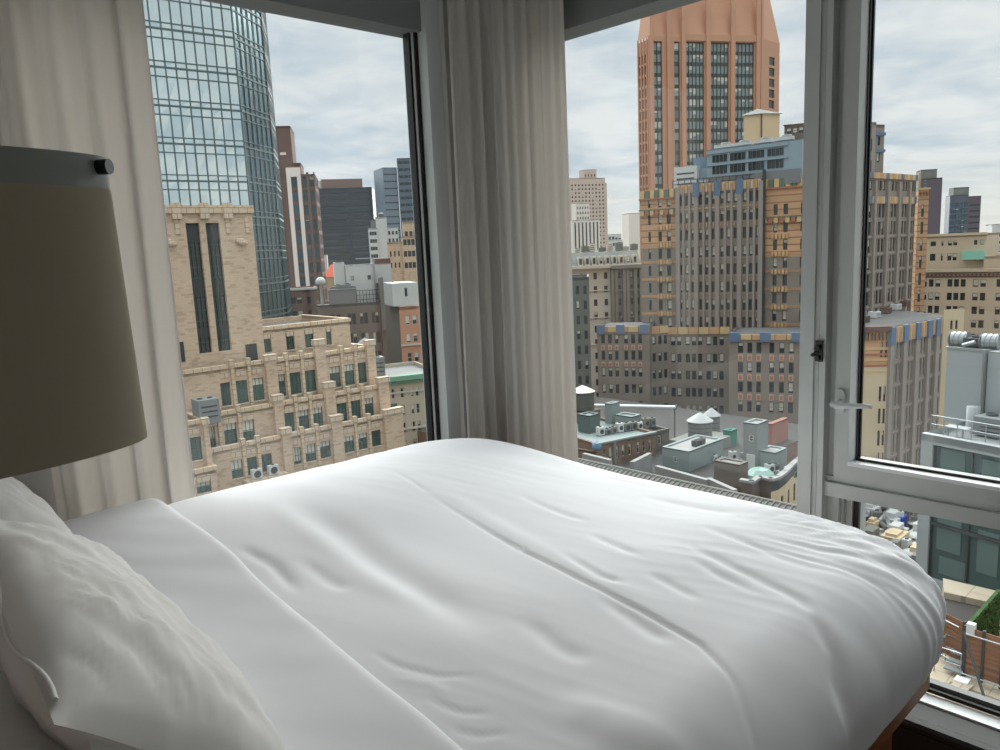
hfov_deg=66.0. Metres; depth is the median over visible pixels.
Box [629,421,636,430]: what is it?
air conditioner
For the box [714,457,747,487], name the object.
bulkhead
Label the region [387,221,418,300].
brick building
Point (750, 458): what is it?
door
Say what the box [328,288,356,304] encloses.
screen
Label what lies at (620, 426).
air conditioner
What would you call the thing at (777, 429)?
bulkhead
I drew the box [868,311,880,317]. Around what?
air conditioner
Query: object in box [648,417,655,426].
air conditioner
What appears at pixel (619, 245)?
air conditioner
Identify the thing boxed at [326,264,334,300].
building
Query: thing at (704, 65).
tower
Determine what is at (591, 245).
air conditioner
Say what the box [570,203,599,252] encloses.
tower
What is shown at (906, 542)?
air conditioner
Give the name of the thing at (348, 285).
air conditioner
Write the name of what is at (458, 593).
duvet
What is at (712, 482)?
kerb
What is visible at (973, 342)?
pipe
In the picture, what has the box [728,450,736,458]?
air conditioner
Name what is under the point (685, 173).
unit
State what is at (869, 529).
roof hatch
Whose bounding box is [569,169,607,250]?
apartment tower
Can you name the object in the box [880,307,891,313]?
air conditioner
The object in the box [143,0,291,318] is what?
glass tower
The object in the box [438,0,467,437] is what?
wall
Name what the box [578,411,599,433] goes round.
hut
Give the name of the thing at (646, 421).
air conditioner
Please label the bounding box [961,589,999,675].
hedge
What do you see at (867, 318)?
air conditioner
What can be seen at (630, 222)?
block
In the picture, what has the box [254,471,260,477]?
grille
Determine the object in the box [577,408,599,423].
platform
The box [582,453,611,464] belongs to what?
kerb
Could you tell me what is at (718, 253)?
brick building
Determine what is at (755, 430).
bulkhead
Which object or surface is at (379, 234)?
building
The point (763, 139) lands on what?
exhaust fan
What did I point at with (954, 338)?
duct
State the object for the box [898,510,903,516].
air conditioner
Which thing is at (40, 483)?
wall
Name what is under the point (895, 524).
roof hatch
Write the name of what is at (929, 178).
tower
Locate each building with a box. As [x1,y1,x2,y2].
[165,203,404,496]
[290,286,317,315]
[317,277,395,363]
[368,217,398,263]
[377,361,425,445]
[383,281,421,363]
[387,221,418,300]
[417,396,797,492]
[571,250,641,396]
[572,274,591,388]
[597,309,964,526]
[639,169,930,331]
[739,457,797,504]
[916,421,999,656]
[924,232,999,334]
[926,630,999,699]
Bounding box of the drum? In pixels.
[592,441,601,449]
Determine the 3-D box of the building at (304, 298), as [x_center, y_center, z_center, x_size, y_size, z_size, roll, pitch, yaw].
[-38.209,18.446,151.405,14.516,71.050,15.582,-11,13,-43]
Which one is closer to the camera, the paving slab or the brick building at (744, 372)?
the paving slab
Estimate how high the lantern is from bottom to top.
0.400 m
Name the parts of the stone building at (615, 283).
cornice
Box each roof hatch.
[865,525,882,536]
[866,503,881,516]
[866,516,879,526]
[880,528,909,540]
[883,508,900,523]
[884,521,908,531]
[891,538,903,549]
[909,543,915,552]
[910,513,917,520]
[910,521,916,530]
[911,552,915,561]
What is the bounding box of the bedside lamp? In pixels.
[0,146,146,478]
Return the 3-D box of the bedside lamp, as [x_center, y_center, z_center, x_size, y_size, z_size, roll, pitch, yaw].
[-0.671,-0.039,0.722,0.620,0.342,0.174,-11,13,-43]
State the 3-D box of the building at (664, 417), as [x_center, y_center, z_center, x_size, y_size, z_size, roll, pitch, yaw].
[16.893,32.708,111.513,34.000,51.000,45.000,-11,13,-43]
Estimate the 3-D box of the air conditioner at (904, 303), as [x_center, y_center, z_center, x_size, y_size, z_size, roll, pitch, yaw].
[72.802,-12.913,138.350,1.686,1.100,1.442,-11,13,-43]
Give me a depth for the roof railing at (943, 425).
31.19 m
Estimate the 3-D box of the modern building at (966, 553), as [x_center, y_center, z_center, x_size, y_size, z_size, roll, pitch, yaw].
[26.846,35.553,38.708,14.000,68.155,6.296,-8,11,-30]
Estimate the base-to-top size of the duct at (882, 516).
1.496 m
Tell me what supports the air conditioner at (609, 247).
on the stone building at (615, 283)
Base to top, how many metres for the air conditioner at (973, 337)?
0.520 m
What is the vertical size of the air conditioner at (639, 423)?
1.008 m
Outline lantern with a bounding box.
[966,621,976,635]
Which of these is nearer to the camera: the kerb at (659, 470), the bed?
the bed
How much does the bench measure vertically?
0.470 m
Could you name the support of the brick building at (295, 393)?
on the floor
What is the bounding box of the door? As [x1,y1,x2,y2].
[746,454,754,468]
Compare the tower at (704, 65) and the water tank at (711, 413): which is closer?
the water tank at (711, 413)
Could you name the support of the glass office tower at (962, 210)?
on the floor
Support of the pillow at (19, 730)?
on the duvet
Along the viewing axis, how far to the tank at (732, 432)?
96.35 m
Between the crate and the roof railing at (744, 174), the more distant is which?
the roof railing at (744, 174)
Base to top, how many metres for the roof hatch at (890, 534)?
2.100 m
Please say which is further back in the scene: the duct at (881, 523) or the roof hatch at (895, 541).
the duct at (881, 523)
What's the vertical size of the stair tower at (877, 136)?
11.312 m
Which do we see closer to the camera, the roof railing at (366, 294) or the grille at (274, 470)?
the grille at (274, 470)
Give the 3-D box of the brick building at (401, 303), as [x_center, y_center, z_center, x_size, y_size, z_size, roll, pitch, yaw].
[-14.585,18.659,142.297,11.742,71.492,14.142,-11,13,-43]
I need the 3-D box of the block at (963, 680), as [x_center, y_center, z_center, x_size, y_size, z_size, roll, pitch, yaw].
[15.220,10.080,25.361,0.360,0.140,0.400,-11,13,-43]
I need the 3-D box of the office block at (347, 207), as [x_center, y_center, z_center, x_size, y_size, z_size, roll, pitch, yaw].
[-98.685,-66.835,517.143,46.871,125.754,37.937,-11,13,-43]
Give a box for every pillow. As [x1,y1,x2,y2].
[0,477,71,533]
[0,520,285,749]
[0,665,67,749]
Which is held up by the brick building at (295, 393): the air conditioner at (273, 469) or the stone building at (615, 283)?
the air conditioner at (273, 469)
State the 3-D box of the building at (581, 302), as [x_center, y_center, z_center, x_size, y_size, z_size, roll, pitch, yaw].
[12.722,16.430,150.326,16.235,70.856,16.107,-11,13,-43]
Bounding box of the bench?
[945,424,972,438]
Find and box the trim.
[892,702,999,749]
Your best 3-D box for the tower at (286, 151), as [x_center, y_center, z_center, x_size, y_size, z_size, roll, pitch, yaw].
[-60.419,-13.053,222.957,16.366,111.881,17.216,-11,13,-43]
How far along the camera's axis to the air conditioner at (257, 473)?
78.34 m
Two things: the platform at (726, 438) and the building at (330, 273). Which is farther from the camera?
the building at (330, 273)
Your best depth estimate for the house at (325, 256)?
251.10 m
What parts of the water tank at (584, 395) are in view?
tank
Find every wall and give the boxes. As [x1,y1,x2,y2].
[0,141,57,514]
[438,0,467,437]
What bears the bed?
on the floor
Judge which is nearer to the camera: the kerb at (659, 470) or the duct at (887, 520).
the kerb at (659, 470)
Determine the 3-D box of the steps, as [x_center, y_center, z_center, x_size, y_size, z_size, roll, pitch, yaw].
[15.344,9.535,26.078,1.050,0.972,0.840,-10,12,-40]
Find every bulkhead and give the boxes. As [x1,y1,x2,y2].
[743,418,767,466]
[759,445,786,468]
[768,417,787,444]
[783,121,803,138]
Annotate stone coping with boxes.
[942,578,999,625]
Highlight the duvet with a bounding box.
[63,438,945,749]
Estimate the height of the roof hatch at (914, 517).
2.100 m
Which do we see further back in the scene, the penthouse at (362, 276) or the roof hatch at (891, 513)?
the penthouse at (362, 276)
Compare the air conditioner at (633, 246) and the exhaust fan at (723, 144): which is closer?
the exhaust fan at (723, 144)
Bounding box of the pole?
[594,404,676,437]
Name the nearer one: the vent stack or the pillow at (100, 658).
the pillow at (100, 658)
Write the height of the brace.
1.799 m
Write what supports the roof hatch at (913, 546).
on the roof building
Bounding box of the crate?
[899,514,906,525]
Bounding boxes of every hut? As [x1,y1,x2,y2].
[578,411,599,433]
[605,401,619,423]
[615,412,640,422]
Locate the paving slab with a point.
(968, 687)
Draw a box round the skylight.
[748,467,774,478]
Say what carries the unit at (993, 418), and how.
on the modern building at (966, 553)
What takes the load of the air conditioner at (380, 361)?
on the building at (406, 384)
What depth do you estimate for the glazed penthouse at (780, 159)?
134.30 m
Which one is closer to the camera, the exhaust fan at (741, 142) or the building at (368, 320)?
the exhaust fan at (741, 142)
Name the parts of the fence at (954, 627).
slat panel, post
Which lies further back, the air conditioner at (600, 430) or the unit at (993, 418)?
the air conditioner at (600, 430)
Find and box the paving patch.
[945,681,999,717]
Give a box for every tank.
[576,385,594,410]
[687,412,712,436]
[704,408,720,431]
[723,428,736,445]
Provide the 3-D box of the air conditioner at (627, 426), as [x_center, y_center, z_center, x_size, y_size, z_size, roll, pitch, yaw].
[15.680,6.399,95.445,0.907,1.121,0.715,-8,11,-29]
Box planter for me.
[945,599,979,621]
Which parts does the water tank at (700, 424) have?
tank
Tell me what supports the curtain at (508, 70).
hanging from the trim
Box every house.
[324,255,327,272]
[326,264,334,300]
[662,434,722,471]
[741,109,782,143]
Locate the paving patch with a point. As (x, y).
(971, 690)
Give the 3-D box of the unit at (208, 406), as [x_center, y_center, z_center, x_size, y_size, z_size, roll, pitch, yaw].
[-28.864,3.494,75.629,1.996,2.600,2.020,-10,12,-40]
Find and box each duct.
[877,518,888,528]
[879,508,889,520]
[882,511,890,523]
[947,331,971,346]
[978,333,999,349]
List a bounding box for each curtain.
[0,0,195,520]
[447,0,577,461]
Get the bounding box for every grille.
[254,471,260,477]
[271,467,277,473]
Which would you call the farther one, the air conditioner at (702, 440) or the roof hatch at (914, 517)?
the roof hatch at (914, 517)
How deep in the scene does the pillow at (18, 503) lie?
1.81 m
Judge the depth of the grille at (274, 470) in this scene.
79.53 m
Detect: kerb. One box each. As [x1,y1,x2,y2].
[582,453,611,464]
[630,453,651,472]
[655,465,708,485]
[708,477,736,491]
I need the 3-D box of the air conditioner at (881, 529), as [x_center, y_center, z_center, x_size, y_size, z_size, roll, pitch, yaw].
[50.766,20.533,102.662,2.355,0.872,2.032,-11,13,-43]
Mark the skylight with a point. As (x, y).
(754, 471)
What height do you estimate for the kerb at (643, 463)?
3.000 m
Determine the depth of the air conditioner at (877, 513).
105.80 m
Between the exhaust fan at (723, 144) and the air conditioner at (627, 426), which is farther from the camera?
the exhaust fan at (723, 144)
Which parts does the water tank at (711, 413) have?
tank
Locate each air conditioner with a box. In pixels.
[250,467,262,479]
[267,463,279,475]
[345,283,350,288]
[376,355,385,375]
[581,246,588,252]
[589,243,594,251]
[596,426,604,435]
[598,247,605,251]
[605,428,611,434]
[607,245,612,250]
[609,425,616,433]
[615,242,622,250]
[615,422,623,432]
[624,422,630,431]
[629,243,637,249]
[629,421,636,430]
[637,421,642,427]
[641,417,649,428]
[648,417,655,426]
[691,439,699,446]
[697,437,705,444]
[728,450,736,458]
[764,463,774,472]
[772,462,778,469]
[865,315,869,322]
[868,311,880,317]
[873,509,881,517]
[878,525,885,532]
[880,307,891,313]
[890,303,901,309]
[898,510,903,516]
[900,300,910,306]
[901,537,911,548]
[963,335,979,347]
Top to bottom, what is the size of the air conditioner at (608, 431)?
0.800 m
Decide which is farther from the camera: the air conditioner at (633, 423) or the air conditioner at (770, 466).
the air conditioner at (633, 423)
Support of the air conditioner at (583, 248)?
on the stone building at (615, 283)
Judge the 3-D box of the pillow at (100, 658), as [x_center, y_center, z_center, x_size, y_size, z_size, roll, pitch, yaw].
[-0.676,0.443,1.296,0.308,0.314,0.973,-10,12,-40]
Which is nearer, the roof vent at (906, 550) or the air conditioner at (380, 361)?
the roof vent at (906, 550)
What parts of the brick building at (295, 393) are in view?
doorway, cornice, doorway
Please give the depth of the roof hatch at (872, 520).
102.02 m
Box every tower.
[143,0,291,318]
[276,126,303,286]
[281,167,327,301]
[373,158,413,241]
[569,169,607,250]
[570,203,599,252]
[637,0,779,261]
[870,122,885,172]
[916,169,942,233]
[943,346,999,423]
[944,187,980,233]
[985,224,999,245]
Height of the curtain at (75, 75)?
2.910 m
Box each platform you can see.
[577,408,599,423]
[669,431,730,448]
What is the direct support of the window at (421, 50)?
in the wall at (40, 483)
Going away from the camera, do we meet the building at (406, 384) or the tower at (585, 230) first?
the building at (406, 384)
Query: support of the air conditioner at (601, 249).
on the stone building at (615, 283)
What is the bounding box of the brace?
[963,631,984,695]
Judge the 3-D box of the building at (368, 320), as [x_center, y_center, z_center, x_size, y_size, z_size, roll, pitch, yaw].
[-29.251,14.774,168.815,22.036,71.840,21.152,-11,13,-43]
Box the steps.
[933,634,962,676]
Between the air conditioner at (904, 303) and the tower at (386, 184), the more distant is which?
the tower at (386, 184)
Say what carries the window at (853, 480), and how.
in the wall
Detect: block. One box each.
[319,179,376,267]
[608,234,622,250]
[622,213,639,257]
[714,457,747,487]
[954,675,970,684]
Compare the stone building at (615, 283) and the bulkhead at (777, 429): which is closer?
the bulkhead at (777, 429)
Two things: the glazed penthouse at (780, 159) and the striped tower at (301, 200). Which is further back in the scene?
the striped tower at (301, 200)
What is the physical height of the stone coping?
1.200 m
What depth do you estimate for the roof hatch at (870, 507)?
107.21 m
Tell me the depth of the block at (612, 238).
684.89 m
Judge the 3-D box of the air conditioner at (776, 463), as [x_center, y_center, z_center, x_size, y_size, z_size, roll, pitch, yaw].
[30.272,10.124,84.718,0.639,1.039,0.654,-7,10,-23]
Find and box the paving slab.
[951,681,973,690]
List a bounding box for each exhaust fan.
[714,142,732,148]
[733,139,751,146]
[753,137,772,143]
[774,134,794,141]
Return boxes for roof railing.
[356,289,378,302]
[672,174,752,187]
[930,415,999,444]
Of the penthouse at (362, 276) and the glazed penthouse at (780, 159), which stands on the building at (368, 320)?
the penthouse at (362, 276)
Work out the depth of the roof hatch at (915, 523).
99.49 m
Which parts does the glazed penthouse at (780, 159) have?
panel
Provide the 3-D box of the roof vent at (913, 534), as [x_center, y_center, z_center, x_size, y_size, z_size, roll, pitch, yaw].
[53.020,20.847,98.493,2.728,1.406,2.728,-11,13,-43]
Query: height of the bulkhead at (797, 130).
6.008 m
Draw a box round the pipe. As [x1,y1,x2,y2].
[962,340,975,346]
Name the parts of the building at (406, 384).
cornice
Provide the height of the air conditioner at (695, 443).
0.800 m
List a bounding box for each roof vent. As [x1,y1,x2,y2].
[315,277,325,304]
[903,548,912,556]
[907,521,915,530]
[908,531,916,540]
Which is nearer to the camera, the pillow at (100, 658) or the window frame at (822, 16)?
the pillow at (100, 658)
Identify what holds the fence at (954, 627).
on the patio at (940, 674)
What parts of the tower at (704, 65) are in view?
crown, cornice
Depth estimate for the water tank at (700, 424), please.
94.22 m
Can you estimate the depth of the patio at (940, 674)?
25.63 m
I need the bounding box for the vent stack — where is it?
[965,405,980,431]
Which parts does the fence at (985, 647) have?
post, slat panel, rail, rail, post, slat panel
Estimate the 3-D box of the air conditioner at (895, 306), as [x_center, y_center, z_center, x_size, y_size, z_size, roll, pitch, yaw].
[68.348,-11.812,132.885,1.686,1.100,1.442,-11,13,-43]
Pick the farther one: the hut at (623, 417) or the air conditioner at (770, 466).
the hut at (623, 417)
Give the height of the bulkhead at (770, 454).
2.150 m
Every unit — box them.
[191,396,220,424]
[674,165,700,187]
[973,412,999,439]
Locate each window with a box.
[201,0,460,440]
[563,0,999,730]
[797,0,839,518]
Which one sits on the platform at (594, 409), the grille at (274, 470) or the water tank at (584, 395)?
the water tank at (584, 395)
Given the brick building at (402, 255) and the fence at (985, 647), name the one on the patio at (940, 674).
the fence at (985, 647)
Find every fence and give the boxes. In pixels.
[940,613,966,667]
[961,624,999,689]
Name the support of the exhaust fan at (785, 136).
on the glazed penthouse at (780, 159)
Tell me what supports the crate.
on the roof building
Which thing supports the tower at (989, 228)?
on the floor
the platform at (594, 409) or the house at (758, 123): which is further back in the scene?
the house at (758, 123)
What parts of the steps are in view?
tube rail, tube rail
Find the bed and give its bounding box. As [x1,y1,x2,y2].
[868,674,929,749]
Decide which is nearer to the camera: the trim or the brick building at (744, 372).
the trim
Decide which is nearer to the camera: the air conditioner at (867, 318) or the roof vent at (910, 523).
the roof vent at (910, 523)
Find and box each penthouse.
[333,257,391,302]
[694,138,803,184]
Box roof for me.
[578,458,796,510]
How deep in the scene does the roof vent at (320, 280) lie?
156.62 m
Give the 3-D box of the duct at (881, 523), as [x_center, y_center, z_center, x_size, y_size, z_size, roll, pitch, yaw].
[50.785,20.547,100.652,5.600,1.496,5.600,-11,13,-43]
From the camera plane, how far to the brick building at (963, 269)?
181.97 m
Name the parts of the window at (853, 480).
handle plate, handle lever, sash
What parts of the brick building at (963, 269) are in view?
cornice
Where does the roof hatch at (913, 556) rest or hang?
on the roof building
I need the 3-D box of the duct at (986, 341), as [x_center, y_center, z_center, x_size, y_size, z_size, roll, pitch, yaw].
[21.506,-1.473,33.719,0.753,0.689,0.796,-11,13,-43]

